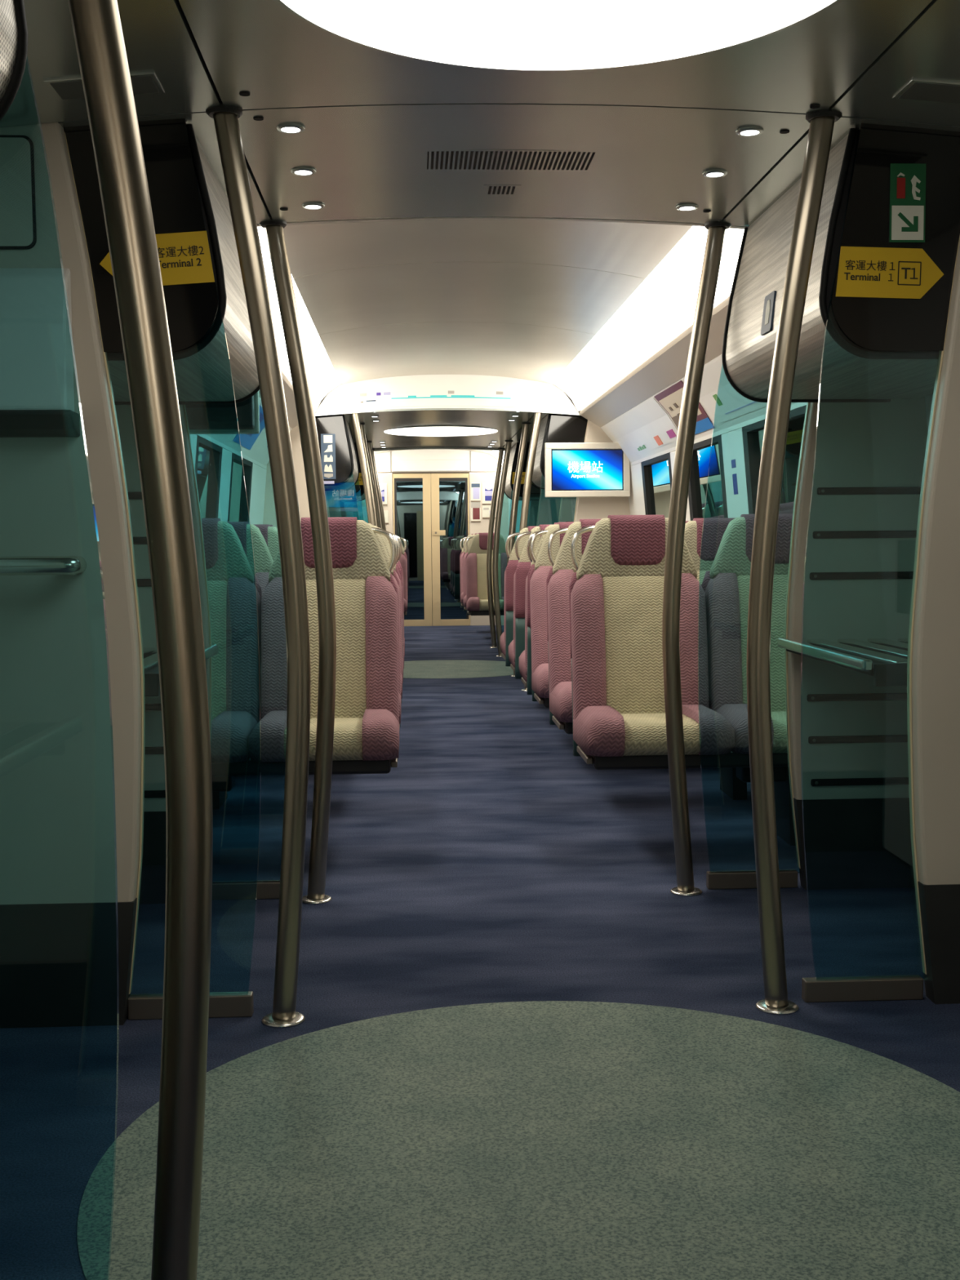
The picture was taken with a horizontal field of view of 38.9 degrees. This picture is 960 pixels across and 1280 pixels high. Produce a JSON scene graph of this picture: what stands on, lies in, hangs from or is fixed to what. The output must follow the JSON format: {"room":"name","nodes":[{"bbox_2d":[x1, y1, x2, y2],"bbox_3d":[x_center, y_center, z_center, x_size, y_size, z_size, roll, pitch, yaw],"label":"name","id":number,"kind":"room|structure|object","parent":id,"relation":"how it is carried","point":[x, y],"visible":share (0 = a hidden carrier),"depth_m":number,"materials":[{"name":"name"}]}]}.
{"room":"transit interior","nodes":[
{"label":"transit interior","id":0,"kind":"room"},
{"bbox_2d":[0,122,142,1028],"bbox_3d":[-1.041,-0.138,3.064,0.531,2.050,0.058,-1,4,-3],"label":"wall","id":1,"kind":"structure","parent":0,"point":[71,715],"depth_m":3.06,"materials":[{"name":"beige laminate"}]},
{"bbox_2d":[0,134,36,249],"bbox_3d":[-1.082,-0.979,2.973,0.214,0.244,0.008,-1,4,-3],"label":"access hatch","id":2,"kind":"object","parent":1,"relation":"attached to","point":[18,231],"visible":1,"depth_m":2.97,"materials":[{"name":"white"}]},
{"bbox_2d":[0,267,79,437],"bbox_3d":[-1.087,-0.629,2.958,0.400,0.369,0.084,-1,4,-3],"label":"housing","id":3,"kind":"object","parent":1,"relation":"attached to","point":[37,390],"visible":1,"depth_m":2.94,"materials":[{"name":"plastic"}]},
{"bbox_2d":[0,555,86,575],"bbox_3d":[-1.058,-0.163,2.994,0.366,0.041,0.082,-1,4,-3],"label":"grab rail","id":4,"kind":"object","parent":1,"relation":"attached to","point":[38,565],"visible":1,"depth_m":2.96,"materials":[{"name":"silver metal"}]},
{"bbox_2d":[115,404,209,904],"bbox_3d":[-1.094,-0.214,4.114,0.531,2.050,0.062,-1,4,-3],"label":"wall","id":5,"kind":"structure","parent":0,"point":[153,882],"depth_m":4.12,"materials":[{"name":"beige laminate"}]},
{"bbox_2d":[187,434,266,524],"bbox_3d":[-1.477,-0.560,7.198,0.160,2.300,20.970,-1,4,-3],"label":"wall","id":6,"kind":"structure","parent":0,"point":[256,504],"depth_m":7.93,"materials":[{"name":"plastic"}]},
{"bbox_2d":[0,0,27,120],"bbox_3d":[-0.772,-0.744,0.968,0.606,0.528,1.005,-1,4,-3],"label":"locker","id":7,"kind":"object","parent":6,"relation":"attached to","point":[13,24],"visible":1,"depth_m":1.47,"materials":[{"name":"metal"}]},
{"bbox_2d":[142,644,217,697],"bbox_3d":[-1.043,0.079,3.710,0.544,0.068,0.805,-1,4,-3],"label":"shelf","id":8,"kind":"object","parent":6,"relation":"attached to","point":[152,684],"visible":0.24,"depth_m":3.54,"materials":[{"name":"teal glass"}]},
{"bbox_2d":[143,652,159,685],"bbox_3d":[-1.058,0.077,3.719,0.515,0.020,0.785,-1,4,-3],"label":"tray","id":9,"kind":"object","parent":8,"relation":"on","point":[150,659],"depth_m":3.60,"materials":[{"name":"teal glass"}]},
{"bbox_2d":[106,123,259,404],"bbox_3d":[-0.902,-0.930,3.547,0.606,0.528,1.005,-1,4,-3],"label":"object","id":10,"kind":"object","parent":6,"relation":"attached to","point":[202,371],"visible":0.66,"depth_m":3.37,"materials":[{"name":"metal"}]},
{"bbox_2d":[194,435,222,518],"bbox_3d":[-1.458,-0.638,7.108,0.118,0.790,0.900,-1,4,-3],"label":"window","id":11,"kind":"structure","parent":6,"relation":"in","point":[208,454],"depth_m":7.27,"materials":[{"name":"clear glass"}]},
{"bbox_2d":[182,391,259,434],"bbox_3d":[-1.000,-0.841,4.254,0.597,0.382,0.136,-1,4,-3],"label":"wall panel","id":12,"kind":"object","parent":6,"relation":"attached to","point":[221,419],"visible":0.02,"depth_m":4.27,"materials":[{"name":"black plastic"}]},
{"bbox_2d":[227,452,253,524],"bbox_3d":[-1.528,-0.737,8.478,0.118,0.790,1.050,-1,4,-3],"label":"window","id":13,"kind":"structure","parent":6,"relation":"in","point":[238,508],"depth_m":8.61,"materials":[{"name":"clear glass"}]},
{"bbox_2d":[232,404,265,449],"bbox_3d":[-1.357,-1.271,8.172,0.152,0.206,0.800,-1,4,-3],"label":"poster","id":14,"kind":"object","parent":6,"relation":"attached to","point":[246,441],"visible":0.4,"depth_m":8.24,"materials":[{"name":"blue paper"}]},
{"bbox_2d":[205,371,297,466],"bbox_3d":[-1.258,-1.234,6.919,0.425,0.382,5.708,-1,4,-3],"label":"trim","id":15,"kind":"structure","parent":6,"relation":"attached to","point":[259,452],"depth_m":8.64,"materials":[{"name":"beige"}]},
{"bbox_2d":[324,414,359,490],"bbox_3d":[-1.247,-1.422,10.371,0.606,0.528,1.005,-1,4,-3],"label":"locker","id":16,"kind":"object","parent":6,"relation":"attached to","point":[349,482],"visible":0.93,"depth_m":10.36,"materials":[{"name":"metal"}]},
{"bbox_2d":[262,425,310,526],"bbox_3d":[-1.385,-0.630,9.888,0.531,2.050,0.058,-1,4,-3],"label":"wall","id":17,"kind":"structure","parent":0,"point":[269,513],"depth_m":9.83,"materials":[{"name":"beige plastic"}]},
{"bbox_2d":[325,490,341,517],"bbox_3d":[-1.537,-0.846,12.887,0.531,2.050,0.058,-1,4,-3],"label":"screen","id":18,"kind":"structure","parent":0,"point":[332,495],"depth_m":12.84,"materials":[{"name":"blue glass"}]},
{"bbox_2d":[343,448,530,625],"bbox_3d":[-0.627,-1.391,17.732,2.840,2.420,0.110,-1,4,-3],"label":"wall","id":19,"kind":"structure","parent":0,"point":[481,467],"depth_m":17.64,"materials":[{"name":"white plastic"}]},
{"bbox_2d":[392,473,432,626],"bbox_3d":[-0.880,-1.171,17.740,0.496,1.985,0.040,-1,4,-3],"label":"end door","id":20,"kind":"structure","parent":19,"relation":"in","point":[411,492],"depth_m":17.72,"materials":[{"name":"gold metal"}]},
{"bbox_2d":[431,473,470,626],"bbox_3d":[-0.381,-1.176,17.751,0.496,1.985,0.068,-1,4,-3],"label":"end door","id":21,"kind":"structure","parent":19,"relation":"in","point":[450,492],"depth_m":17.75,"materials":[{"name":"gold metal"}]},
{"bbox_2d":[471,482,480,502],"bbox_3d":[-0.056,-1.922,17.685,0.125,0.249,0.016,-1,4,-3],"label":"notice","id":22,"kind":"object","parent":19,"relation":"attached to","point":[475,486],"visible":1,"depth_m":17.69,"materials":[{"name":"beige paper"}]},
{"bbox_2d":[471,502,480,522],"bbox_3d":[-0.054,-1.668,17.704,0.125,0.264,0.016,-1,4,-3],"label":"notice","id":23,"kind":"object","parent":19,"relation":"attached to","point":[475,506],"visible":1,"depth_m":17.70,"materials":[{"name":"beige"}]},
{"bbox_2d":[482,482,493,504],"bbox_3d":[0.114,-1.904,17.695,0.170,0.284,0.016,-1,4,-3],"label":"notice","id":24,"kind":"object","parent":19,"relation":"attached to","point":[487,487],"visible":0.7,"depth_m":17.69,"materials":[{"name":"beige paper"}]},
{"bbox_2d":[0,0,959,453],"bbox_3d":[-0.110,-1.647,7.239,2.900,0.480,21.070,-1,4,-3],"label":"ceiling","id":25,"kind":"structure","parent":0,"point":[504,298],"depth_m":3.31,"materials":[{"name":"grey"}]},
{"bbox_2d":[43,71,164,100],"bbox_3d":[-0.763,-1.129,2.771,0.220,0.026,0.120,-1,4,-3],"label":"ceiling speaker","id":26,"kind":"object","parent":25,"relation":"attached to","point":[143,82],"visible":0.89,"depth_m":2.76,"materials":[{"name":"metal"}]},
{"bbox_2d":[257,226,292,383],"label":"light","id":27,"kind":"object","parent":25,"relation":"attached to","point":[283,358],"depth_m":6.07,"materials":[{"name":"white plastic"}]},
{"bbox_2d":[276,123,305,133],"bbox_3d":[-0.436,-1.178,3.135,0.068,0.008,0.068,-1,4,-3],"label":"recessed light","id":28,"kind":"object","parent":25,"relation":"in","point":[290,128],"visible":1,"depth_m":3.12,"materials":[{"name":"metal"}]},
{"bbox_2d":[290,166,316,175],"bbox_3d":[-0.455,-1.205,3.499,0.068,0.008,0.068,-1,4,-3],"label":"recessed light","id":29,"kind":"object","parent":25,"relation":"in","point":[304,171],"visible":1,"depth_m":3.49,"materials":[{"name":"metal"}]},
{"bbox_2d":[291,275,340,412],"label":"light","id":30,"kind":"object","parent":25,"relation":"attached to","point":[324,381],"depth_m":8.15,"materials":[{"name":"white"}]},
{"bbox_2d":[382,425,499,436],"bbox_3d":[-0.341,-1.819,11.848,1.020,0.028,1.020,-1,4,-3],"label":"recessed light","id":31,"kind":"object","parent":25,"relation":"in","point":[424,430],"visible":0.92,"depth_m":11.70,"materials":[{"name":"white plastic"}]},
{"bbox_2d":[482,185,520,195],"bbox_3d":[0.059,-1.245,3.758,0.101,0.006,0.104,-1,4,-3],"label":"ceiling vent","id":32,"kind":"object","parent":25,"relation":"in","point":[487,189],"visible":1,"depth_m":3.75,"materials":[{"name":"metal"}]},
{"bbox_2d":[257,217,748,229],"bbox_3d":[0.049,-1.380,4.097,2.800,0.440,0.025,-1,4,-3],"label":"trim","id":33,"kind":"structure","parent":25,"relation":"attached to","point":[424,218],"depth_m":4.10,"materials":[{"name":"grey metal"}]},
{"bbox_2d":[426,149,595,170],"bbox_3d":[0.074,-1.224,3.466,0.451,0.006,0.184,-1,4,-3],"label":"ceiling vent","id":34,"kind":"object","parent":25,"relation":"in","point":[475,159],"visible":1,"depth_m":3.46,"materials":[{"name":"metal"}]},
{"bbox_2d":[272,0,843,71],"bbox_3d":[0.144,-1.127,2.245,1.070,0.028,1.070,-1,4,-3],"label":"recessed light","id":35,"kind":"object","parent":25,"relation":"in","point":[509,35],"visible":1,"depth_m":2.52,"materials":[{"name":"white"}]},
{"bbox_2d":[552,226,744,411],"bbox_3d":[0.765,-1.555,6.999,0.208,0.216,5.686,-1,4,-3],"label":"light","id":36,"kind":"object","parent":25,"relation":"attached to","point":[664,304],"visible":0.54,"depth_m":6.36,"materials":[{"name":"white plastic"}]},
{"bbox_2d":[702,168,727,177],"bbox_3d":[0.614,-1.218,3.552,0.068,0.008,0.068,-1,4,-3],"label":"recessed light","id":37,"kind":"object","parent":25,"relation":"in","point":[711,173],"visible":1,"depth_m":3.54,"materials":[{"name":"metal"}]},
{"bbox_2d":[734,125,764,136],"bbox_3d":[0.632,-1.191,3.188,0.068,0.008,0.068,-1,4,-3],"label":"recessed light","id":38,"kind":"object","parent":25,"relation":"in","point":[749,131],"visible":1,"depth_m":3.18,"materials":[{"name":"metal"}]},
{"bbox_2d":[892,78,959,104],"bbox_3d":[0.995,-1.151,2.858,0.220,0.026,0.120,-1,4,-3],"label":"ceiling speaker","id":39,"kind":"object","parent":25,"relation":"attached to","point":[942,91],"visible":1,"depth_m":2.85,"materials":[{"name":"metal"}]},
{"bbox_2d":[0,625,959,1279],"bbox_3d":[-0.091,0.596,7.402,2.840,0.063,21.070,-1,4,-3],"label":"floor","id":40,"kind":"structure","parent":0,"point":[533,1140],"depth_m":2.86,"materials":[{"name":"blue carpet"}]},
{"bbox_2d":[67,0,213,1279],"bbox_3d":[-0.413,-0.034,1.543,0.207,2.056,0.100,-1,4,-3],"label":"pole","id":41,"kind":"object","parent":40,"relation":"on","point":[96,25],"visible":1,"depth_m":1.53,"materials":[{"name":"metal"}]},
{"bbox_2d":[205,103,311,1028],"bbox_3d":[-0.490,-0.144,3.067,0.207,2.056,0.100,-1,4,-3],"label":"pole","id":42,"kind":"object","parent":40,"relation":"on","point":[284,1015],"visible":1,"depth_m":3.05,"materials":[{"name":"metal"}]},
{"bbox_2d":[259,218,336,904],"bbox_3d":[-0.543,-0.220,4.123,0.207,2.056,0.100,-1,4,-3],"label":"pole","id":43,"kind":"object","parent":40,"relation":"on","point":[274,232],"visible":0.99,"depth_m":4.10,"materials":[{"name":"metal"}]},
{"bbox_2d":[200,516,399,791],"bbox_3d":[-0.823,0.163,4.810,1.067,1.193,0.643,-1,4,-3],"label":"seat","id":44,"kind":"object","parent":40,"relation":"on","point":[366,740],"visible":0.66,"depth_m":4.93,"materials":[{"name":"beige fabric"}]},
{"bbox_2d":[283,717,363,761],"bbox_3d":[-0.534,0.340,4.762,0.265,0.113,0.468,-1,4,-3],"label":"seat cushion","id":45,"kind":"object","parent":44,"relation":"on","point":[348,731],"depth_m":4.55,"materials":[{"name":"beige fabric"}]},
{"bbox_2d":[212,520,401,808],"bbox_3d":[-0.867,0.101,5.677,1.067,1.193,0.643,-1,4,-3],"label":"seat","id":46,"kind":"object","parent":40,"relation":"on","point":[264,561],"visible":0.09,"depth_m":5.83,"materials":[{"name":"beige fabric"}]},
{"bbox_2d":[253,524,402,703],"bbox_3d":[-0.911,0.038,6.543,1.067,1.193,0.643,-1,4,-3],"label":"seat","id":47,"kind":"object","parent":40,"relation":"on","point":[270,535],"visible":0.1,"depth_m":6.70,"materials":[{"name":"beige fabric"}]},
{"bbox_2d":[275,525,404,668],"bbox_3d":[-0.986,-0.070,8.035,1.067,1.193,0.643,-1,4,-3],"label":"seat","id":48,"kind":"object","parent":40,"relation":"on","point":[397,563],"visible":0.05,"depth_m":7.78,"materials":[{"name":"beige fabric"}]},
{"bbox_2d":[351,413,375,525],"bbox_3d":[-0.834,-0.636,9.890,0.207,2.056,0.100,-1,4,-3],"label":"pole","id":49,"kind":"object","parent":40,"relation":"on","point":[355,416],"visible":0.4,"depth_m":9.83,"materials":[{"name":"metal"}]},
{"bbox_2d":[360,422,379,527],"bbox_3d":[-0.888,-0.712,10.946,0.207,2.056,0.100,-1,4,-3],"label":"pole","id":50,"kind":"object","parent":40,"relation":"on","point":[362,424],"visible":0.21,"depth_m":10.88,"materials":[{"name":"metal"}]},
{"bbox_2d":[366,440,384,529],"bbox_3d":[-0.986,-0.852,12.889,0.207,2.056,0.100,-1,4,-3],"label":"pole","id":51,"kind":"object","parent":40,"relation":"on","point":[368,442],"visible":0.33,"depth_m":12.82,"materials":[{"name":"metal"}]},
{"bbox_2d":[399,537,407,615],"bbox_3d":[-1.315,-0.540,14.562,1.067,1.193,0.643,-1,4,-3],"label":"seat","id":52,"kind":"object","parent":40,"relation":"on","point":[402,560],"visible":0.16,"depth_m":14.70,"materials":[{"name":"beige fabric"}]},
{"bbox_2d":[337,441,541,537],"bbox_3d":[-0.378,-0.859,12.962,2.071,2.045,0.032,-1,4,-3],"label":"glass wall","id":53,"kind":"structure","parent":40,"relation":"on","point":[535,491],"depth_m":12.92,"materials":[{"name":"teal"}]},
{"bbox_2d":[315,413,587,524],"bbox_3d":[-0.227,-0.643,9.964,2.071,2.045,0.032,-1,4,-3],"label":"glass wall","id":54,"kind":"structure","parent":40,"relation":"on","point":[334,424],"depth_m":9.87,"materials":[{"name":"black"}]},
{"bbox_2d":[320,433,335,484],"bbox_3d":[-1.099,-1.312,9.859,0.104,0.360,0.004,-1,4,-3],"label":"notice","id":55,"kind":"object","parent":54,"relation":"attached to","point":[327,441],"visible":0.94,"depth_m":9.86,"materials":[{"name":"blue plastic"}]},
{"bbox_2d":[360,390,533,408],"bbox_3d":[-0.235,-1.733,9.796,1.255,0.127,0.005,-1,4,-3],"label":"sign panel","id":56,"kind":"object","parent":54,"relation":"attached to","point":[430,397],"visible":1,"depth_m":9.79,"materials":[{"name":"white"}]},
{"bbox_2d":[459,533,473,607],"bbox_3d":[0.298,-0.694,16.490,1.067,1.193,0.643,-1,4,-3],"label":"seat","id":57,"kind":"object","parent":40,"relation":"on","point":[462,539],"visible":0.04,"depth_m":16.59,"materials":[{"name":"beige fabric"}]},
{"bbox_2d":[466,532,507,615],"bbox_3d":[0.391,-0.561,14.647,1.067,1.193,0.643,-1,4,-3],"label":"seat","id":58,"kind":"object","parent":40,"relation":"on","point":[477,598],"visible":0.36,"depth_m":14.76,"materials":[{"name":"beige fabric"}]},
{"bbox_2d":[479,599,504,610],"bbox_3d":[0.113,-0.378,14.571,0.265,0.113,0.468,-1,4,-3],"label":"seat cushion","id":59,"kind":"object","parent":58,"relation":"on","point":[483,603],"depth_m":14.35,"materials":[{"name":"beige fabric"}]},
{"bbox_2d":[462,533,517,610],"bbox_3d":[0.346,-0.625,15.544,1.067,1.193,0.643,-1,4,-3],"label":"seat","id":60,"kind":"object","parent":40,"relation":"on","point":[469,542],"visible":0.11,"depth_m":15.65,"materials":[{"name":"beige fabric"}]},
{"bbox_2d":[486,448,505,648],"bbox_3d":[0.168,-0.943,14.005,0.207,2.056,0.100,-1,4,-3],"label":"pole","id":61,"kind":"object","parent":40,"relation":"on","point":[490,539],"visible":0.98,"depth_m":13.98,"materials":[{"name":"metal"}]},
{"bbox_2d":[182,402,809,900],"bbox_3d":[0.064,-0.227,4.193,2.071,2.045,0.032,-1,4,-3],"label":"glass wall","id":62,"kind":"structure","parent":40,"relation":"on","point":[737,879],"depth_m":4.22,"materials":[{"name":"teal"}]},
{"bbox_2d":[492,440,513,657],"bbox_3d":[0.221,-0.867,12.949,0.207,2.056,0.100,-1,4,-3],"label":"pole","id":63,"kind":"object","parent":40,"relation":"on","point":[508,446],"visible":0.92,"depth_m":12.92,"materials":[{"name":"metal"}]},
{"bbox_2d":[64,118,959,1019],"bbox_3d":[0.118,-0.151,3.140,2.071,2.045,0.032,-1,4,-3],"label":"glass wall","id":64,"kind":"structure","parent":40,"relation":"on","point":[876,324],"depth_m":3.11,"materials":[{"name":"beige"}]},
{"bbox_2d":[99,231,214,285],"bbox_3d":[-0.721,-0.849,3.035,0.253,0.126,0.004,-1,4,-3],"label":"direction sign","id":65,"kind":"object","parent":64,"relation":"attached to","point":[184,258],"visible":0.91,"depth_m":3.04,"materials":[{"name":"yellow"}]},
{"bbox_2d":[835,246,943,298],"bbox_3d":[0.941,-0.842,3.120,0.254,0.124,0.004,1,4,-3],"label":"direction sign","id":66,"kind":"object","parent":64,"relation":"attached to","point":[863,272],"visible":1,"depth_m":3.12,"materials":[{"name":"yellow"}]},
{"bbox_2d":[888,163,925,242],"bbox_3d":[0.978,-0.999,3.110,0.082,0.176,0.006,-1,4,-3],"label":"exit sign","id":67,"kind":"object","parent":64,"relation":"attached to","point":[907,180],"visible":1,"depth_m":3.11,"materials":[{"name":"green plastic"}]},
{"bbox_2d":[506,422,531,676],"bbox_3d":[0.319,-0.727,11.006,0.207,2.056,0.100,-1,4,-3],"label":"pole","id":68,"kind":"object","parent":40,"relation":"on","point":[526,425],"visible":0.52,"depth_m":10.95,"materials":[{"name":"metal"}]},
{"bbox_2d":[499,525,539,666],"bbox_3d":[0.681,-0.148,8.917,1.067,1.193,0.643,-1,4,-3],"label":"seat","id":69,"kind":"object","parent":40,"relation":"on","point":[506,637],"visible":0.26,"depth_m":8.61,"materials":[{"name":"beige fabric"}]},
{"bbox_2d":[519,412,542,691],"bbox_3d":[0.373,-0.651,9.950,0.207,2.056,0.100,-1,4,-3],"label":"pole","id":70,"kind":"object","parent":40,"relation":"on","point":[537,417],"visible":0.5,"depth_m":9.89,"materials":[{"name":"metal"}]},
{"bbox_2d":[508,524,554,679],"bbox_3d":[0.721,-0.090,8.120,1.067,1.193,0.643,-1,4,-3],"label":"seat","id":71,"kind":"object","parent":40,"relation":"on","point":[517,646],"visible":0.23,"depth_m":7.81,"materials":[{"name":"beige fabric"}]},
{"bbox_2d":[518,522,558,694],"bbox_3d":[0.762,-0.031,7.303,1.067,1.193,0.643,-1,4,-3],"label":"seat","id":72,"kind":"object","parent":40,"relation":"on","point":[525,658],"visible":0.09,"depth_m":7.05,"materials":[{"name":"beige fabric"}]},
{"bbox_2d":[528,520,688,708],"bbox_3d":[0.796,0.017,6.628,1.067,1.193,0.643,-1,4,-3],"label":"seat","id":73,"kind":"object","parent":40,"relation":"on","point":[538,575],"visible":0.2,"depth_m":6.72,"materials":[{"name":"beige fabric"}]},
{"bbox_2d":[546,517,746,799],"bbox_3d":[0.840,0.080,5.762,1.067,1.193,0.643,-1,4,-3],"label":"seat","id":74,"kind":"object","parent":40,"relation":"on","point":[703,537],"visible":0.23,"depth_m":5.88,"materials":[{"name":"beige fabric"}]},
{"bbox_2d":[568,513,795,845],"bbox_3d":[0.884,0.142,4.895,1.067,1.193,0.643,-1,4,-3],"label":"seat","id":75,"kind":"object","parent":40,"relation":"on","point":[616,588],"visible":0.65,"depth_m":5.00,"materials":[{"name":"beige fabric"}]},
{"bbox_2d":[620,713,701,755],"bbox_3d":[0.605,0.326,4.818,0.265,0.113,0.468,-1,4,-3],"label":"seat cushion","id":76,"kind":"object","parent":75,"relation":"on","point":[641,734],"depth_m":4.60,"materials":[{"name":"beige fabric"}]},
{"bbox_2d":[770,711,787,753],"bbox_3d":[1.110,0.320,4.843,0.265,0.113,0.468,-1,4,-3],"label":"seat cushion","id":77,"kind":"object","parent":75,"relation":"on","point":[779,726],"depth_m":4.62,"materials":[{"name":"green fabric"}]},
{"bbox_2d":[662,220,731,896],"bbox_3d":[0.664,-0.235,4.183,0.207,2.056,0.100,-1,4,-3],"label":"pole","id":78,"kind":"object","parent":40,"relation":"on","point":[716,230],"visible":1,"depth_m":4.16,"materials":[{"name":"metal"}]},
{"bbox_2d":[746,107,842,1015],"bbox_3d":[0.717,-0.159,3.127,0.207,2.056,0.100,-1,4,-3],"label":"pole","id":79,"kind":"object","parent":40,"relation":"on","point":[775,1002],"visible":1,"depth_m":3.10,"materials":[{"name":"metal"}]},
{"bbox_2d":[527,500,538,526],"bbox_3d":[0.723,-0.950,14.052,0.519,2.050,0.059,-1,4,-3],"label":"wall","id":80,"kind":"structure","parent":0,"point":[533,512],"depth_m":14.00,"materials":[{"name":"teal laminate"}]},
{"bbox_2d":[373,446,505,451],"bbox_3d":[-0.447,-2.088,13.917,2.800,0.440,0.029,-1,4,-3],"label":"trim","id":81,"kind":"structure","parent":80,"relation":"attached to","point":[418,447],"depth_m":13.91,"materials":[{"name":"metal"}]},
{"bbox_2d":[537,488,561,525],"bbox_3d":[0.776,-0.874,13.001,0.519,2.050,0.058,-1,4,-3],"label":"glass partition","id":82,"kind":"structure","parent":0,"point":[549,507],"depth_m":12.95,"materials":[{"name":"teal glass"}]},
{"bbox_2d":[559,497,576,521],"bbox_3d":[0.874,-0.734,11.053,0.519,2.050,0.059,-1,4,-3],"label":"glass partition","id":83,"kind":"structure","parent":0,"point":[566,513],"depth_m":11.00,"materials":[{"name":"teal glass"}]},
{"bbox_2d":[574,419,630,521],"bbox_3d":[0.927,-0.658,10.003,0.519,2.050,0.058,-1,4,-3],"label":"wall","id":84,"kind":"structure","parent":0,"point":[587,508],"depth_m":9.95,"materials":[{"name":"beige laminate"}]},
{"bbox_2d":[280,369,626,416],"bbox_3d":[-0.239,-1.792,9.807,2.800,0.440,0.029,-1,4,-3],"label":"ceiling panel","id":85,"kind":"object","parent":84,"relation":"attached to","point":[345,398],"depth_m":9.80,"materials":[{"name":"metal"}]},
{"bbox_2d":[626,293,933,520],"bbox_3d":[1.280,-0.593,7.335,0.160,2.300,20.970,-1,4,-3],"label":"wall","id":86,"kind":"structure","parent":0,"point":[731,437],"depth_m":6.79,"materials":[{"name":"white plastic"}]},
{"bbox_2d":[504,442,540,500],"bbox_3d":[0.565,-1.662,13.467,0.606,0.528,1.005,-1,4,-3],"label":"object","id":87,"kind":"object","parent":86,"relation":"attached to","point":[513,451],"visible":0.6,"depth_m":13.32,"materials":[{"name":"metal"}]},
{"bbox_2d":[531,413,587,488],"bbox_3d":[0.716,-1.445,10.469,0.606,0.528,1.005,-1,4,-3],"label":"locker","id":88,"kind":"object","parent":86,"relation":"attached to","point":[537,478],"visible":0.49,"depth_m":10.25,"materials":[{"name":"metal"}]},
{"bbox_2d":[544,442,630,497],"bbox_3d":[0.765,-1.220,9.780,0.610,0.386,0.136,-1,4,-3],"label":"wall screen","id":89,"kind":"object","parent":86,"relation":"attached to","point":[571,469],"visible":0.99,"depth_m":9.72,"materials":[{"name":"beige"}]},
{"bbox_2d":[552,449,622,489],"bbox_3d":[0.768,-1.216,9.727,0.502,0.278,0.004,-1,4,-3],"label":"picture","id":90,"kind":"object","parent":89,"relation":"on","point":[572,469],"depth_m":9.72},
{"bbox_2d":[608,398,677,457],"bbox_3d":[1.026,-1.329,8.645,0.169,0.227,1.790,-1,4,-3],"label":"poster","id":91,"kind":"object","parent":86,"relation":"attached to","point":[648,427],"visible":0.99,"depth_m":8.51,"materials":[{"name":"white paper"}]},
{"bbox_2d":[640,452,672,517],"bbox_3d":[1.190,-0.785,8.812,0.118,0.790,1.050,-1,4,-3],"label":"window","id":92,"kind":"structure","parent":86,"relation":"in","point":[656,472],"depth_m":8.91,"materials":[{"name":"clear glass"}]},
{"bbox_2d":[653,380,714,434],"bbox_3d":[1.091,-1.233,7.330,0.174,0.238,0.770,-1,4,-3],"label":"poster","id":93,"kind":"object","parent":86,"relation":"attached to","point":[670,398],"visible":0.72,"depth_m":7.29,"materials":[{"name":"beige paper"}]},
{"bbox_2d":[578,296,796,462],"bbox_3d":[1.074,-1.262,7.034,0.425,0.382,5.708,-1,4,-3],"label":"trim","id":94,"kind":"structure","parent":86,"relation":"attached to","point":[667,366],"depth_m":7.15,"materials":[{"name":"beige plastic"}]},
{"bbox_2d":[688,434,728,520],"bbox_3d":[1.261,-0.682,7.393,0.118,0.790,0.940,-1,4,-3],"label":"window","id":95,"kind":"structure","parent":86,"relation":"in","point":[707,495],"depth_m":7.41,"materials":[{"name":"clear glass"}]},
{"bbox_2d":[700,357,767,422],"bbox_3d":[1.161,-1.136,5.975,0.169,0.227,1.550,-1,4,-3],"label":"poster","id":96,"kind":"object","parent":86,"relation":"attached to","point":[726,402],"visible":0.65,"depth_m":6.39,"materials":[{"name":"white paper"}]},
{"bbox_2d":[742,404,806,514],"bbox_3d":[1.357,-0.546,5.500,0.118,0.790,2.000,-1,4,-3],"label":"window","id":97,"kind":"structure","parent":86,"relation":"in","point":[753,433],"depth_m":5.96,"materials":[{"name":"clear glass"}]},
{"bbox_2d":[721,127,939,402],"bbox_3d":[1.061,-0.953,3.645,0.606,0.528,1.005,-1,4,-3],"label":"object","id":98,"kind":"object","parent":86,"relation":"attached to","point":[830,367],"visible":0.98,"depth_m":3.60,"materials":[{"name":"metal"}]},
{"bbox_2d":[760,290,776,335],"bbox_3d":[0.769,-0.872,3.630,0.017,0.104,0.100,-1,4,-3],"label":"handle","id":99,"kind":"object","parent":98,"relation":"attached to","point":[769,302],"visible":1,"depth_m":3.62,"materials":[{"name":"grey metal"}]},
{"bbox_2d":[777,637,908,686],"bbox_3d":[1.210,0.051,3.822,0.544,0.068,0.805,-1,4,-3],"label":"shelf","id":100,"kind":"object","parent":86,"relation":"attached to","point":[885,660],"visible":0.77,"depth_m":3.70,"materials":[{"name":"silver metal"}]},
{"bbox_2d":[787,396,927,889],"bbox_3d":[1.219,-0.242,4.229,0.519,2.050,0.062,-1,4,-3],"label":"wall","id":101,"kind":"structure","parent":0,"point":[857,508],"depth_m":4.22,"materials":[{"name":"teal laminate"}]},
{"bbox_2d":[911,240,959,1004],"bbox_3d":[1.272,-0.166,3.179,0.519,2.050,0.058,-1,4,-3],"label":"wall","id":102,"kind":"structure","parent":0,"point":[935,655],"depth_m":3.17,"materials":[{"name":"beige plastic"}]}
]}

